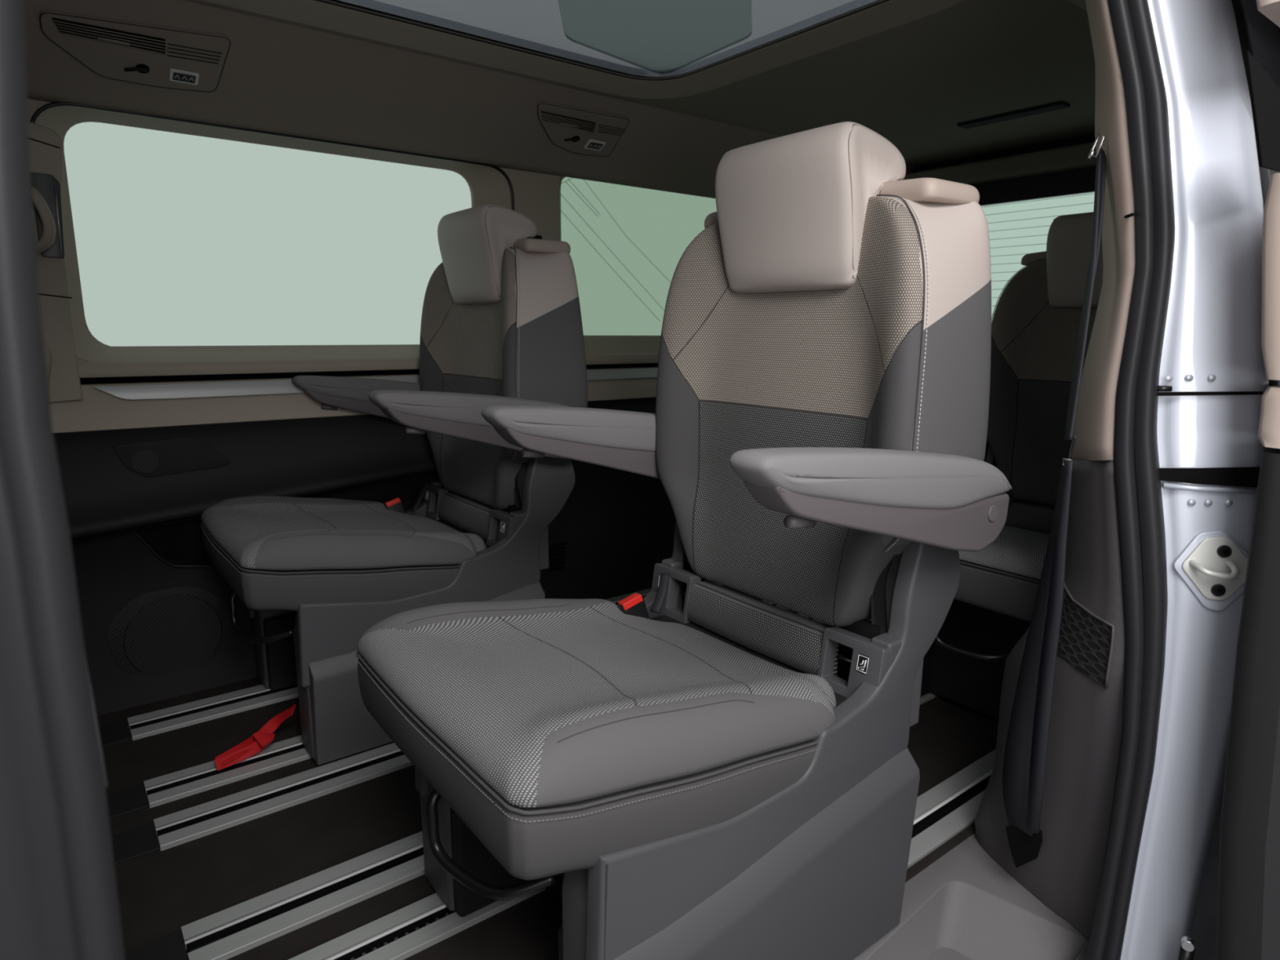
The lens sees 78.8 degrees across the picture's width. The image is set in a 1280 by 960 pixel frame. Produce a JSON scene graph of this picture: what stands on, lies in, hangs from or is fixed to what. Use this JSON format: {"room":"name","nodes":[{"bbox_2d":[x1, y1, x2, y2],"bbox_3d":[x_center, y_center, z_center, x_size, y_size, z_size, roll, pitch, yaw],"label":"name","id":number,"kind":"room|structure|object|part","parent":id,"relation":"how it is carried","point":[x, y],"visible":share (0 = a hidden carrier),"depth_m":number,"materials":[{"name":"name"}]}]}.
{"room":"van interior","nodes":[
{"label":"van interior","id":0,"kind":"room"},
{"bbox_2d":[0,0,124,959],"bbox_3d":[-0.145,0.049,0.533,2.800,1.800,0.210,-8,14,-37],"label":"trim","id":1,"kind":"structure","parent":0,"point":[59,898],"depth_m":0.34,"materials":[{"name":"grey plastic"}]},
{"bbox_2d":[27,98,675,715],"bbox_3d":[-0.708,-0.359,2.489,4.350,1.850,0.240,-8,14,-37],"label":"wall","id":2,"kind":"structure","parent":0,"point":[139,477],"depth_m":2.16,"materials":[{"name":"beige"}]},
{"bbox_2d":[31,186,55,388],"bbox_3d":[-1.405,-0.434,1.824,0.107,0.505,0.057,5,12,23],"label":"handle","id":3,"kind":"object","parent":2,"relation":"attached to","point":[47,238],"visible":0.56,"depth_m":1.79,"materials":[{"name":"beige"}]},
{"bbox_2d":[30,172,64,258],"bbox_3d":[-1.390,-0.621,1.834,0.056,0.190,0.012,-8,14,-37],"label":"slider","id":4,"kind":"object","parent":2,"relation":"attached to","point":[46,184],"visible":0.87,"depth_m":1.83,"materials":[{"name":"black plastic"}]},
{"bbox_2d":[28,121,83,403],"bbox_3d":[-1.485,-0.493,1.803,0.305,0.661,0.022,-8,14,-37],"label":"trim","id":5,"kind":"structure","parent":2,"relation":"attached to","point":[46,145],"depth_m":1.87,"materials":[{"name":"beige"}]},
{"bbox_2d":[131,449,158,472],"bbox_3d":[-1.287,-0.049,2.028,0.060,0.060,0.003,-8,14,-37],"label":"speaker","id":6,"kind":"object","parent":2,"relation":"in","point":[142,460],"depth_m":2.03},
{"bbox_2d":[113,436,229,476],"bbox_3d":[-1.237,-0.063,2.068,0.262,0.098,0.005,-8,14,-37],"label":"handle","id":7,"kind":"object","parent":2,"relation":"in","point":[133,456],"depth_m":2.06,"materials":[{"name":"black plastic"}]},
{"bbox_2d":[123,594,222,675],"bbox_3d":[-1.277,0.428,2.138,0.250,0.250,0.012,-8,14,-37],"label":"speaker","id":8,"kind":"object","parent":2,"relation":"in","point":[164,634],"depth_m":2.13},
{"bbox_3d":[-0.699,-0.753,2.404,4.350,0.765,0.020,-8,14,-37],"label":"window panel","id":9,"kind":"part","parent":2,"relation":"part of","materials":[{"name":"beige"}]},
{"bbox_3d":[-0.775,-0.377,2.574,4.350,1.850,0.020,-8,14,-37],"label":"panel","id":10,"kind":"part","parent":2,"relation":"part of","materials":[{"name":"beige"}]},
{"bbox_3d":[-0.661,-0.053,2.483,4.350,0.334,0.080,-8,14,-37],"label":"door panel","id":11,"kind":"part","parent":2,"relation":"part of","materials":[{"name":"black plastic"}]},
{"bbox_3d":[-0.677,0.205,2.551,4.350,0.638,0.035,-8,14,-37],"label":"panel","id":12,"kind":"part","parent":2,"relation":"part of","materials":[{"name":"black plastic"}]},
{"bbox_2d":[92,367,657,399],"bbox_3d":[-0.503,-0.337,2.607,2.188,0.043,0.018,-8,14,-37],"label":"trim","id":13,"kind":"structure","parent":2,"relation":"attached to","point":[191,390],"depth_m":2.14,"materials":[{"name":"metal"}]},
{"bbox_2d":[560,177,667,321],"bbox_3d":[0.216,-0.900,3.277,1.380,0.615,0.009,-8,14,-37],"label":"window","id":14,"kind":"structure","parent":2,"relation":"in","point":[571,178],"depth_m":2.98,"materials":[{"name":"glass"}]},
{"bbox_2d":[96,582,998,959],"bbox_3d":[-0.158,0.655,2.035,4.450,0.058,1.750,-8,14,-37],"label":"floor","id":15,"kind":"structure","parent":0,"point":[160,893],"depth_m":1.55,"materials":[{"name":"carpet"}]},
{"bbox_2d":[124,831,425,959],"bbox_3d":[0.393,0.606,2.126,3.157,0.015,0.110,-8,14,-37],"label":"rail","id":16,"kind":"object","parent":15,"relation":"on","point":[228,933],"visible":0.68,"depth_m":1.36,"materials":[{"name":"metal"}]},
{"bbox_3d":[-0.798,0.775,1.223,0.150,0.010,0.110,-8,14,-37],"label":"rail","id":17,"kind":"part","parent":16,"relation":"part of","materials":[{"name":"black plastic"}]},
{"bbox_2d":[200,204,587,764],"bbox_3d":[-0.658,-0.067,2.090,0.895,1.303,0.718,-8,14,-37],"label":"passenger seat","id":18,"kind":"object","parent":15,"relation":"on","point":[501,320],"visible":0.89,"depth_m":1.99,"materials":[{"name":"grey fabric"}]},
{"bbox_2d":[200,495,486,570],"bbox_3d":[-0.770,0.128,2.041,0.611,0.145,0.566,-8,14,-37],"label":"seat cushion","id":19,"kind":"object","parent":18,"relation":"on","point":[258,532],"depth_m":1.91,"materials":[{"name":"fabric"}]},
{"bbox_3d":[-0.760,-0.267,2.383,0.564,0.121,0.078,-8,14,-37],"label":"armrest","id":20,"kind":"part","parent":18,"relation":"part of","materials":[{"name":"grey fabric"}]},
{"bbox_3d":[-0.639,0.079,2.422,0.048,0.124,0.116,-8,14,-37],"label":"anchor frame","id":21,"kind":"part","parent":18,"relation":"part of","materials":[{"name":"grey plastic"}]},
{"bbox_3d":[-0.368,-0.168,1.885,0.564,0.121,0.078,-8,14,-37],"label":"armrest","id":22,"kind":"part","parent":18,"relation":"part of","materials":[{"name":"grey fabric"}]},
{"bbox_3d":[-0.366,0.148,2.075,0.048,0.124,0.116,-8,14,-37],"label":"anchor frame","id":23,"kind":"part","parent":18,"relation":"part of","materials":[{"name":"grey plastic"}]},
{"bbox_3d":[-0.404,-0.293,2.245,0.261,0.700,0.599,-8,14,-37],"label":"backrest","id":24,"kind":"part","parent":18,"relation":"part of","materials":[{"name":"fabric"}]},
{"bbox_2d":[97,582,722,747],"bbox_3d":[-0.152,0.468,2.819,3.157,0.015,0.118,-8,14,-37],"label":"rail","id":25,"kind":"object","parent":15,"relation":"on","point":[148,724],"visible":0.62,"depth_m":2.04,"materials":[{"name":"metal"}]},
{"bbox_3d":[-1.343,0.637,1.916,0.150,0.010,0.118,-8,14,-37],"label":"rail","id":26,"kind":"part","parent":25,"relation":"part of","materials":[{"name":"black plastic"}]},
{"bbox_2d":[106,600,788,819],"bbox_3d":[0.062,0.523,2.546,3.157,0.015,0.105,-8,14,-37],"label":"rail","id":27,"kind":"object","parent":15,"relation":"on","point":[184,783],"visible":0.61,"depth_m":1.74,"materials":[{"name":"metal"}]},
{"bbox_3d":[-1.128,0.691,1.643,0.150,0.010,0.105,-8,14,-37],"label":"rail","id":28,"kind":"part","parent":27,"relation":"part of","materials":[{"name":"black plastic"}]},
{"bbox_2d":[213,704,296,770],"bbox_3d":[-0.907,0.600,1.833,0.071,0.081,0.199,7,13,30],"label":"strap","id":29,"kind":"object","parent":27,"relation":"on","point":[260,740],"visible":1,"depth_m":1.83,"materials":[{"name":"red fabric"}]},
{"bbox_2d":[111,613,825,865],"bbox_3d":[0.168,0.549,2.412,3.157,0.015,0.106,-8,14,-37],"label":"rail","id":30,"kind":"object","parent":15,"relation":"on","point":[166,832],"visible":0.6,"depth_m":1.65,"materials":[{"name":"metal"}]},
{"bbox_3d":[-1.022,0.718,1.509,0.150,0.010,0.106,-8,14,-37],"label":"rail","id":31,"kind":"part","parent":30,"relation":"part of","materials":[{"name":"black plastic"}]},
{"bbox_2d":[288,692,938,959],"bbox_3d":[0.501,0.634,1.989,3.157,0.015,0.100,-8,14,-37],"label":"rail","id":32,"kind":"object","parent":15,"relation":"on","point":[401,934],"visible":0.16,"depth_m":1.30,"materials":[{"name":"metal"}]},
{"bbox_2d":[355,121,1011,959],"bbox_3d":[0.051,0.097,1.270,0.895,1.303,0.718,-8,14,-37],"label":"passenger seat","id":33,"kind":"object","parent":15,"relation":"on","point":[696,767],"visible":1,"depth_m":1.18,"materials":[{"name":"fabric"}]},
{"bbox_3d":[-0.051,-0.103,1.563,0.564,0.121,0.078,-8,14,-37],"label":"armrest","id":34,"kind":"part","parent":33,"relation":"part of","materials":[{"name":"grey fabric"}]},
{"bbox_2d":[356,598,835,808],"bbox_3d":[-0.062,0.291,1.220,0.611,0.145,0.566,-8,14,-37],"label":"seat cushion","id":35,"kind":"object","parent":33,"relation":"on","point":[538,703],"depth_m":1.06,"materials":[{"name":"fabric"}]},
{"bbox_3d":[0.070,0.243,1.602,0.048,0.124,0.116,-8,14,-37],"label":"anchor frame","id":36,"kind":"part","parent":33,"relation":"part of","materials":[{"name":"grey plastic"}]},
{"bbox_3d":[0.304,-0.129,1.425,0.261,0.700,0.599,-8,14,-37],"label":"backrest","id":37,"kind":"part","parent":33,"relation":"part of","materials":[{"name":"fabric"}]},
{"bbox_3d":[0.343,0.312,1.255,0.048,0.124,0.116,-8,14,-37],"label":"anchor frame","id":38,"kind":"part","parent":33,"relation":"part of","materials":[{"name":"grey plastic"}]},
{"bbox_3d":[0.341,-0.004,1.065,0.564,0.121,0.078,-8,14,-37],"label":"armrest","id":39,"kind":"part","parent":33,"relation":"part of","materials":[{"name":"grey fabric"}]},
{"bbox_2d":[906,749,995,869],"bbox_3d":[0.721,0.689,1.709,3.157,0.015,0.116,-8,14,-37],"label":"rail","id":40,"kind":"object","parent":15,"relation":"on","point":[952,806],"visible":0.1,"depth_m":1.66,"materials":[{"name":"metal"}]},
{"bbox_2d":[852,822,1088,959],"bbox_3d":[0.222,0.860,1.030,1.700,0.090,0.373,-8,14,-37],"label":"trim","id":41,"kind":"structure","parent":15,"relation":"on","point":[959,903],"depth_m":1.38,"materials":[{"name":"grey plastic"}]},
{"bbox_2d":[869,212,1103,719],"bbox_3d":[1.040,-0.041,2.021,0.895,1.303,0.718,-8,14,-37],"label":"passenger seat","id":42,"kind":"object","parent":15,"relation":"on","point":[1035,324],"visible":0.29,"depth_m":2.16,"materials":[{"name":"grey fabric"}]},
{"bbox_2d":[958,525,1049,579],"bbox_3d":[0.928,0.153,1.972,0.611,0.145,0.566,-8,14,-37],"label":"seat cushion","id":43,"kind":"object","parent":42,"relation":"on","point":[1016,553],"depth_m":1.71,"materials":[{"name":"fabric"}]},
{"bbox_3d":[1.059,0.105,2.353,0.048,0.124,0.116,-8,14,-37],"label":"anchor frame","id":44,"kind":"part","parent":42,"relation":"part of","materials":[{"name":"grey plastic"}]},
{"bbox_3d":[1.294,-0.267,2.176,0.261,0.700,0.599,-8,14,-37],"label":"backrest","id":45,"kind":"part","parent":42,"relation":"part of","materials":[{"name":"fabric"}]},
{"bbox_2d":[23,0,1250,198],"bbox_3d":[-0.110,-0.961,1.590,4.350,0.258,2.300,-8,14,-37],"label":"ceiling","id":46,"kind":"structure","parent":0,"point":[939,80],"depth_m":2.13,"materials":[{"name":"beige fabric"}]},
{"bbox_2d":[39,9,231,92],"bbox_3d":[-1.137,-0.971,1.768,0.356,0.095,0.179,-8,14,-37],"label":"ceiling vent","id":47,"kind":"object","parent":46,"relation":"in","point":[140,53],"visible":1,"depth_m":1.77,"materials":[{"name":"beige"}]},
{"bbox_2d":[168,68,199,84],"bbox_3d":[-1.088,-0.962,1.860,0.060,0.020,0.035,-8,14,-37],"label":"light switch","id":48,"kind":"object","parent":47,"relation":"attached to","point":[176,76],"depth_m":1.86,"materials":[{"name":"black plastic"}]},
{"bbox_2d":[537,101,629,156],"bbox_3d":[-0.202,-1.104,2.465,0.358,0.093,0.174,-8,14,-37],"label":"ceiling vent","id":49,"kind":"object","parent":46,"relation":"in","point":[571,129],"visible":1,"depth_m":2.46,"materials":[{"name":"beige"}]},
{"bbox_2d":[583,139,605,151],"bbox_3d":[-0.148,-1.097,2.553,0.064,0.022,0.039,-8,14,-37],"label":"light switch","id":50,"kind":"object","parent":49,"relation":"attached to","point":[588,144],"depth_m":2.55,"materials":[{"name":"black plastic"}]},
{"bbox_2d":[314,0,889,80],"bbox_3d":[-0.687,-0.975,1.184,2.750,0.009,1.080,-8,14,-37],"label":"sunroof","id":51,"kind":"structure","parent":46,"relation":"attached to","point":[647,40],"depth_m":1.89,"materials":[{"name":"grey glass"}]},
{"bbox_3d":[0.024,-1.104,1.866,0.573,0.006,0.590,-8,14,-37],"label":"pane","id":52,"kind":"part","parent":51,"relation":"part of","materials":[{"name":"clear glass"}]},
{"bbox_2d":[956,101,1070,128],"bbox_3d":[1.216,-1.194,2.555,0.060,0.010,0.350,-8,14,-37],"label":"recessed light","id":53,"kind":"object","parent":46,"relation":"in","point":[1052,105],"depth_m":2.53,"materials":[{"name":"black plastic"}]},
{"bbox_2d":[902,134,1096,507],"bbox_3d":[1.538,-0.424,3.038,0.120,1.800,2.270,-8,14,-37],"label":"tailgate","id":54,"kind":"structure","parent":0,"point":[1059,168],"depth_m":2.97,"materials":[{"name":"black plastic"}]},
{"bbox_2d":[982,193,1093,306],"bbox_3d":[1.586,-0.819,3.004,0.009,0.670,1.780,-8,14,-37],"label":"window","id":55,"kind":"structure","parent":54,"relation":"in","point":[1089,193],"depth_m":3.08,"materials":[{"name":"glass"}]},
{"bbox_3d":[1.436,-0.175,1.829,1.790,1.770,0.140,-8,14,-37],"label":"wall","id":56,"kind":"structure","parent":0,"visible":0},
{"bbox_2d":[974,459,1124,941],"bbox_3d":[0.719,0.372,1.375,0.172,0.890,0.459,4,12,20],"label":"trim","id":57,"kind":"structure","parent":56,"relation":"attached to","point":[1060,865],"depth_m":1.24,"materials":[{"name":"grey plastic"}]},
{"bbox_2d":[1002,132,1106,863],"bbox_3d":[0.644,0.099,1.228,0.064,1.273,0.208,6,12,27],"label":"belt","id":58,"kind":"object","parent":56,"relation":"hanging from","point":[1024,760],"visible":1,"depth_m":1.22,"materials":[{"name":"black fabric"}]},
{"bbox_2d":[1071,0,1135,460],"bbox_3d":[0.691,-0.412,1.189,0.113,0.776,0.338,6,12,26],"label":"trim","id":59,"kind":"structure","parent":56,"relation":"attached to","point":[1095,416],"depth_m":1.10,"materials":[{"name":"beige plastic"}]},
{"bbox_2d":[1085,0,1174,959],"bbox_3d":[0.666,0.075,1.134,0.040,1.860,0.218,-8,14,-37],"label":"seal","id":60,"kind":"object","parent":56,"relation":"attached to","point":[1138,487],"visible":1,"depth_m":1.07,"materials":[{"name":"black rubber"}]},
{"bbox_2d":[1177,936,1195,959],"bbox_3d":[0.791,0.694,1.127,0.041,0.083,0.024,-8,14,-37],"label":"roller","id":61,"kind":"object","parent":56,"relation":"attached to","point":[1187,948],"visible":1,"depth_m":1.11,"materials":[{"name":"silver metal"}]},
{"bbox_2d":[1120,0,1279,959],"bbox_3d":[1.473,-0.045,1.735,2.014,1.845,0.295,-9,14,-39],"label":"door frame","id":62,"kind":"structure","parent":56,"relation":"attached to","point":[1213,381],"depth_m":1.06,"materials":[{"name":"grey paint"}]},
{"bbox_3d":[1.521,-0.610,1.686,1.879,0.717,0.202,-9,15,-41],"label":"quarter glass","id":63,"kind":"part","parent":62,"relation":"part of","materials":[{"name":"black glass"}]},
{"bbox_2d":[1173,530,1248,610],"bbox_3d":[0.784,0.127,1.057,0.096,0.111,0.039,4,11,16],"label":"door striker","id":64,"kind":"object","parent":56,"relation":"in","point":[1213,566],"depth_m":1.06,"materials":[{"name":"grey paint"}]},
{"bbox_2d":[1216,0,1279,959],"bbox_3d":[1.420,0.205,1.518,1.973,2.280,0.230,-8,14,-37],"label":"door","id":65,"kind":"structure","parent":56,"relation":"in","point":[1248,917],"depth_m":0.96,"materials":[{"name":"beige plastic"}]},
{"bbox_3d":[1.503,0.600,1.587,1.846,1.480,0.113,-8,14,-37],"label":"trim","id":66,"kind":"part","parent":65,"relation":"part of","materials":[{"name":"black plastic"}]},
{"bbox_3d":[0.711,-0.406,0.879,0.218,0.101,0.003,-8,14,-37],"label":"frame corner","id":67,"kind":"part","parent":65,"relation":"part of","materials":[{"name":"black"}]},
{"bbox_3d":[1.485,-0.174,1.469,1.846,0.071,0.053,-8,14,-37],"label":"trim","id":68,"kind":"part","parent":65,"relation":"part of","materials":[{"name":"beige plastic"}]},
{"bbox_3d":[1.474,-0.334,1.447,1.854,0.233,0.072,-8,14,-37],"label":"trim","id":69,"kind":"part","parent":65,"relation":"part of","materials":[{"name":"beige plastic"}]}
]}

